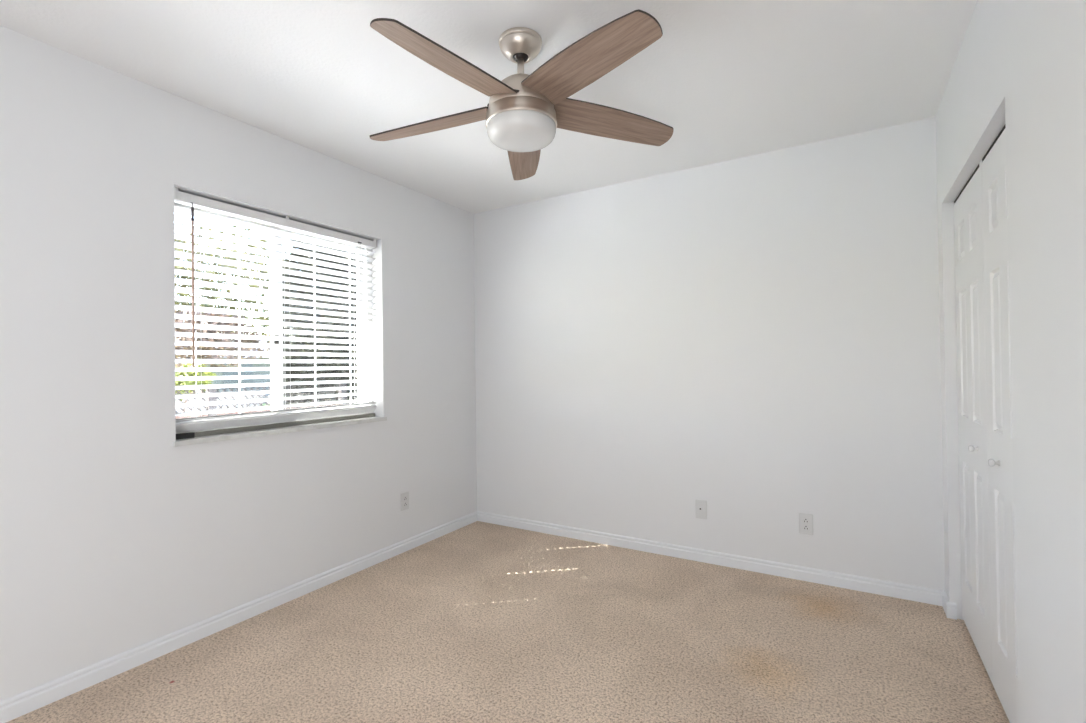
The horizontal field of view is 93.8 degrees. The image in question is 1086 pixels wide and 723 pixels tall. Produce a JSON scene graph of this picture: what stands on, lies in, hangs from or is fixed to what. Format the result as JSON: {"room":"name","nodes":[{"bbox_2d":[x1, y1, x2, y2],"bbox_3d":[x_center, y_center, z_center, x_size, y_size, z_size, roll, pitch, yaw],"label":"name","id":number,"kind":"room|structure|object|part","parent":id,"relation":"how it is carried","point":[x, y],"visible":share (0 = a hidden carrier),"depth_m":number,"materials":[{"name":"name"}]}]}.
{"room":"empty bedroom","nodes":[
{"label":"empty bedroom","id":0,"kind":"room"},
{"bbox_2d":[0,26,476,700],"bbox_3d":[-1.826,0.098,2.092,0.200,2.560,4.920,-1,-1,31],"label":"wall","id":1,"kind":"structure","parent":0,"point":[116,538],"depth_m":2.16,"materials":[{"name":"white paint"}]},
{"bbox_2d":[0,511,476,722],"bbox_3d":[-1.725,1.218,2.017,0.014,0.074,4.700,-1,-1,31],"label":"baseboard","id":2,"kind":"structure","parent":1,"relation":"attached to","point":[11,708],"depth_m":2.28,"materials":[{"name":"white wood"}]},
{"bbox_2d":[173,203,386,446],"bbox_3d":[-1.387,-0.203,2.785,0.179,1.159,1.194,-1,-1,31],"label":"window","id":3,"kind":"structure","parent":1,"relation":"in","point":[184,438],"depth_m":2.75,"materials":[{"name":"white plastic"}]},
{"bbox_3d":[-1.571,-0.212,2.536,0.022,1.041,0.525,-1,-1,31],"label":"sash","id":4,"kind":"part","parent":3,"relation":"part of","materials":[{"name":"white plastic"}]},
{"bbox_2d":[174,187,376,431],"bbox_3d":[-1.369,-0.231,2.767,0.076,1.104,1.146,-1,-1,31],"label":"window blind","id":5,"kind":"object","parent":3,"relation":"attached to","point":[180,197],"visible":0.91,"depth_m":2.65,"materials":[{"name":"white plastic"}]},
{"bbox_3d":[-1.612,-0.215,2.381,0.049,1.025,0.007,-1,-1,31],"label":"ladder cord","id":6,"kind":"part","parent":5,"relation":"part of","materials":[{"name":"white fabric"}]},
{"bbox_3d":[-1.371,0.299,2.767,0.043,0.044,1.140,-1,-1,31],"label":"rail","id":7,"kind":"part","parent":5,"relation":"part of","materials":[{"name":"white plastic"}]},
{"bbox_3d":[-1.385,-0.214,2.759,0.049,1.025,0.007,-1,-1,31],"label":"ladder cord","id":8,"kind":"part","parent":5,"relation":"part of","materials":[{"name":"white fabric"}]},
{"bbox_3d":[-1.151,-0.213,3.149,0.049,1.025,0.007,-1,-1,31],"label":"ladder cord","id":9,"kind":"part","parent":5,"relation":"part of","materials":[{"name":"white fabric"}]},
{"bbox_3d":[-1.132,-0.380,3.119,0.005,0.708,0.042,-1,-1,25],"label":"lift cord","id":10,"kind":"part","parent":5,"relation":"part of","materials":[{"name":"white fabric"}]},
{"bbox_3d":[-1.380,0.365,2.780,0.179,0.023,1.194,-1,-1,31],"label":"sill","id":11,"kind":"part","parent":3,"relation":"part of","materials":[{"name":"stone"}]},
{"bbox_3d":[-1.310,-0.210,3.022,0.022,1.041,0.588,-1,-1,31],"label":"sash","id":12,"kind":"part","parent":3,"relation":"part of","materials":[{"name":"white plastic"}]},
{"bbox_2d":[401,492,408,510],"bbox_3d":[-0.917,0.929,3.378,0.010,0.115,0.070,-1,-1,31],"label":"power outlet","id":13,"kind":"object","parent":1,"relation":"attached to","point":[404,496],"visible":1,"depth_m":3.37,"materials":[{"name":"white plastic"}]},
{"bbox_2d":[0,0,976,213],"bbox_3d":[-0.389,-1.272,0.942,3.890,0.120,5.420,-1,-1,31],"label":"ceiling","id":14,"kind":"structure","parent":0,"point":[732,79],"depth_m":2.09,"materials":[{"name":"white paint"}]},
{"bbox_2d":[370,9,673,179],"bbox_3d":[-0.115,-1.013,1.879,1.234,0.386,1.206,-1,-1,31],"label":"ceiling fan","id":15,"kind":"object","parent":14,"relation":"hanging from","point":[523,113],"visible":1,"depth_m":1.79,"materials":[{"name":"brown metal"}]},
{"bbox_3d":[-0.438,-0.938,2.021,0.546,0.006,0.155,-4,13,17],"label":"blade","id":16,"kind":"part","parent":15,"relation":"part of","materials":[{"name":"brown wood"}]},
{"bbox_3d":[-0.299,-0.943,1.604,0.155,0.006,0.546,17,13,33],"label":"blade","id":17,"kind":"part","parent":15,"relation":"part of","materials":[{"name":"brown wood"}]},
{"bbox_3d":[-0.080,-0.853,1.907,0.258,0.066,0.258,-1,-1,31],"label":"lamp shade","id":18,"kind":"part","parent":15,"relation":"part of","materials":[{"name":"white glass"}]},
{"bbox_3d":[-0.084,-0.939,2.281,0.155,0.007,0.546,-16,-3,-2],"label":"blade","id":19,"kind":"part","parent":15,"relation":"part of","materials":[{"name":"brown wood"}]},
{"bbox_3d":[0.140,-0.949,1.607,0.155,0.006,0.546,18,-9,-36],"label":"blade","id":20,"kind":"part","parent":15,"relation":"part of","materials":[{"name":"brown wood"}]},
{"bbox_3d":[0.273,-0.946,2.025,0.546,0.006,0.155,3,-17,-19],"label":"blade","id":21,"kind":"part","parent":15,"relation":"part of","materials":[{"name":"brown wood"}]},
{"bbox_2d":[6,521,1009,722],"bbox_3d":[-0.306,1.286,0.817,3.700,0.120,5.300,-1,-1,31],"label":"floor","id":22,"kind":"structure","parent":0,"point":[478,621],"depth_m":2.15,"materials":[{"name":"carpet"}]},
{"bbox_2d":[474,117,944,590],"bbox_3d":[1.076,0.071,3.150,3.690,2.560,0.120,-1,-1,31],"label":"wall","id":23,"kind":"structure","parent":0,"point":[755,338],"depth_m":3.04,"materials":[{"name":"white paint"}]},
{"bbox_2d":[695,499,706,518],"bbox_3d":[0.975,0.912,3.132,0.070,0.115,0.012,-1,-1,31],"label":"cable jack","id":24,"kind":"object","parent":23,"relation":"attached to","point":[700,505],"visible":1,"depth_m":3.13,"materials":[{"name":"white plastic"}]},
{"bbox_2d":[477,511,943,605],"bbox_3d":[0.734,1.200,3.275,2.940,0.074,0.014,-1,-1,31],"label":"baseboard","id":25,"kind":"structure","parent":23,"relation":"attached to","point":[847,581],"depth_m":3.02,"materials":[{"name":"white wood"}]},
{"bbox_2d":[799,513,812,534],"bbox_3d":[1.468,0.907,2.838,0.070,0.115,0.010,-1,-1,31],"label":"power outlet","id":26,"kind":"object","parent":23,"relation":"attached to","point":[805,520],"visible":1,"depth_m":2.83,"materials":[{"name":"white plastic"}]},
{"bbox_2d":[802,518,808,522],"bbox_3d":[1.467,0.888,2.837,0.034,0.027,0.005,-1,-1,31],"label":"receptacle","id":27,"kind":"object","parent":26,"relation":"attached to","point":[804,520],"depth_m":2.84,"materials":[{"name":"grey plastic"}]},
{"bbox_2d":[936,0,1085,722],"bbox_3d":[0.801,-0.012,0.447,0.120,2.440,4.800,-1,-1,31],"label":"wall","id":28,"kind":"structure","parent":0,"point":[1020,65],"depth_m":1.25,"materials":[{"name":"white paint"}]},
{"bbox_2d":[942,591,956,619],"bbox_3d":[1.965,1.176,2.459,0.038,0.074,0.146,-1,-1,31],"label":"baseboard","id":29,"kind":"structure","parent":28,"relation":"attached to","point":[950,608],"depth_m":2.40,"materials":[{"name":"white wood"}]},
{"bbox_2d":[954,125,1004,202],"bbox_3d":[1.666,-0.747,1.910,0.034,0.021,1.137,-1,-1,31],"label":"door track","id":30,"kind":"object","parent":28,"relation":"attached to","point":[1003,128],"visible":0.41,"depth_m":1.90,"materials":[{"name":"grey metal"}]},
{"bbox_2d":[954,165,991,681],"bbox_3d":[1.807,0.228,2.145,0.064,1.937,0.580,-1,-1,31],"label":"door","id":31,"kind":"structure","parent":30,"relation":"hanging from","point":[968,221],"depth_m":2.10,"materials":[{"name":"white wood"}]},
{"bbox_3d":[1.727,0.350,2.040,0.030,0.026,0.026,-1,-1,31],"label":"knob","id":32,"kind":"part","parent":31,"relation":"part of","materials":[{"name":"white metal"}]},
{"bbox_2d":[981,128,1017,722],"bbox_3d":[1.515,0.227,1.658,0.064,1.937,0.550,-1,-1,31],"label":"door","id":33,"kind":"structure","parent":30,"relation":"hanging from","point":[993,167],"depth_m":1.74,"materials":[{"name":"white wood"}]},
{"bbox_3d":[1.554,0.350,1.752,0.030,0.026,0.026,-1,-1,31],"label":"knob","id":34,"kind":"part","parent":33,"relation":"part of","materials":[{"name":"white"}]},
{"bbox_3d":[-23.808,2.090,29.650,53.700,0.130,100.000,-1,-1,31],"label":"lawn","id":35,"kind":"structure","parent":0,"visible":0},
{"bbox_2d":[175,305,270,393],"bbox_3d":[-6.088,0.293,9.107,1.193,2.620,2.389,-1,-1,31],"label":"blossom tree","id":36,"kind":"object","parent":35,"relation":"on","point":[177,338],"visible":0.35,"depth_m":9.10,"materials":[{"name":"pink plant"}]},
{"bbox_2d":[175,338,284,402],"bbox_3d":[-14.008,0.399,24.363,7.000,2.900,7.800,-1,-1,31],"label":"house","id":37,"kind":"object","parent":35,"relation":"on","point":[218,373],"visible":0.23,"depth_m":21.17,"materials":[{"name":"blue"}]},
{"bbox_2d":[175,223,287,393],"bbox_3d":[-7.555,-0.759,10.574,2.578,4.789,5.269,-1,-1,31],"label":"tree","id":38,"kind":"object","parent":35,"relation":"on","point":[204,228],"visible":0.15,"depth_m":11.04,"materials":[{"name":"green plant"}]},
{"label":"outside","id":39,"kind":"structure","parent":0,"visible":0},
{"bbox_3d":[-2.278,1.601,7.419,6.100,0.130,32.000,-1,-1,31],"label":"paving","id":40,"kind":"object","parent":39,"visible":0},
{"bbox_2d":[175,363,216,410],"bbox_3d":[-4.654,0.768,6.489,0.542,1.581,0.881,-1,-1,31],"label":"shrub","id":41,"kind":"object","parent":40,"relation":"on","point":[186,365],"visible":0.27,"depth_m":6.57,"materials":[{"name":"green plant"}]},
{"bbox_2d":[175,394,260,412],"bbox_3d":[-6.315,1.044,6.197,0.210,1.060,5.790,-1,-1,31],"label":"wall","id":42,"kind":"structure","parent":40,"relation":"on","point":[231,406],"depth_m":8.11,"materials":[{"name":"grey paint"}]},
{"bbox_2d":[238,226,240,412],"bbox_3d":[-2.174,0.210,3.647,0.028,2.575,0.028,-1,-1,31],"label":"pole","id":43,"kind":"object","parent":40,"relation":"on","point":[238,226],"visible":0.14,"depth_m":3.65,"materials":[{"name":"white"}]},
{"bbox_2d":[175,383,346,418],"bbox_3d":[-3.981,0.917,6.448,0.090,1.260,3.470,-1,-1,31],"label":"fence","id":44,"kind":"object","parent":40,"relation":"on","point":[208,390],"visible":0.15,"depth_m":6.65,"materials":[{"name":"metal"}]},
{"bbox_3d":[-4.089,0.917,6.268,0.090,1.260,0.090,-1,-1,31],"label":"post","id":45,"kind":"part","parent":44,"relation":"part of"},
{"bbox_3d":[-3.112,0.921,7.897,0.090,1.260,0.090,-1,-1,31],"label":"post","id":46,"kind":"part","parent":44,"relation":"part of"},
{"bbox_2d":[266,239,357,404],"bbox_3d":[-3.612,-0.432,8.869,1.172,4.093,2.429,-1,-1,31],"label":"screen","id":47,"kind":"object","parent":40,"relation":"on","point":[295,379],"visible":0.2,"depth_m":8.25,"materials":[{"name":"green plant"}]},
{"bbox_2d":[314,244,315,406],"bbox_3d":[-1.864,0.211,4.165,0.028,2.575,0.028,-1,-1,31],"label":"pole","id":48,"kind":"object","parent":40,"relation":"on","point":[314,244],"visible":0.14,"depth_m":4.17,"materials":[{"name":"white"}]},
{"bbox_2d":[349,252,350,403],"bbox_3d":[-1.687,0.211,4.460,0.028,2.575,0.028,-1,-1,31],"label":"pole","id":49,"kind":"object","parent":40,"relation":"on","point":[349,252],"visible":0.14,"depth_m":4.46,"materials":[{"name":"white"}]}
]}

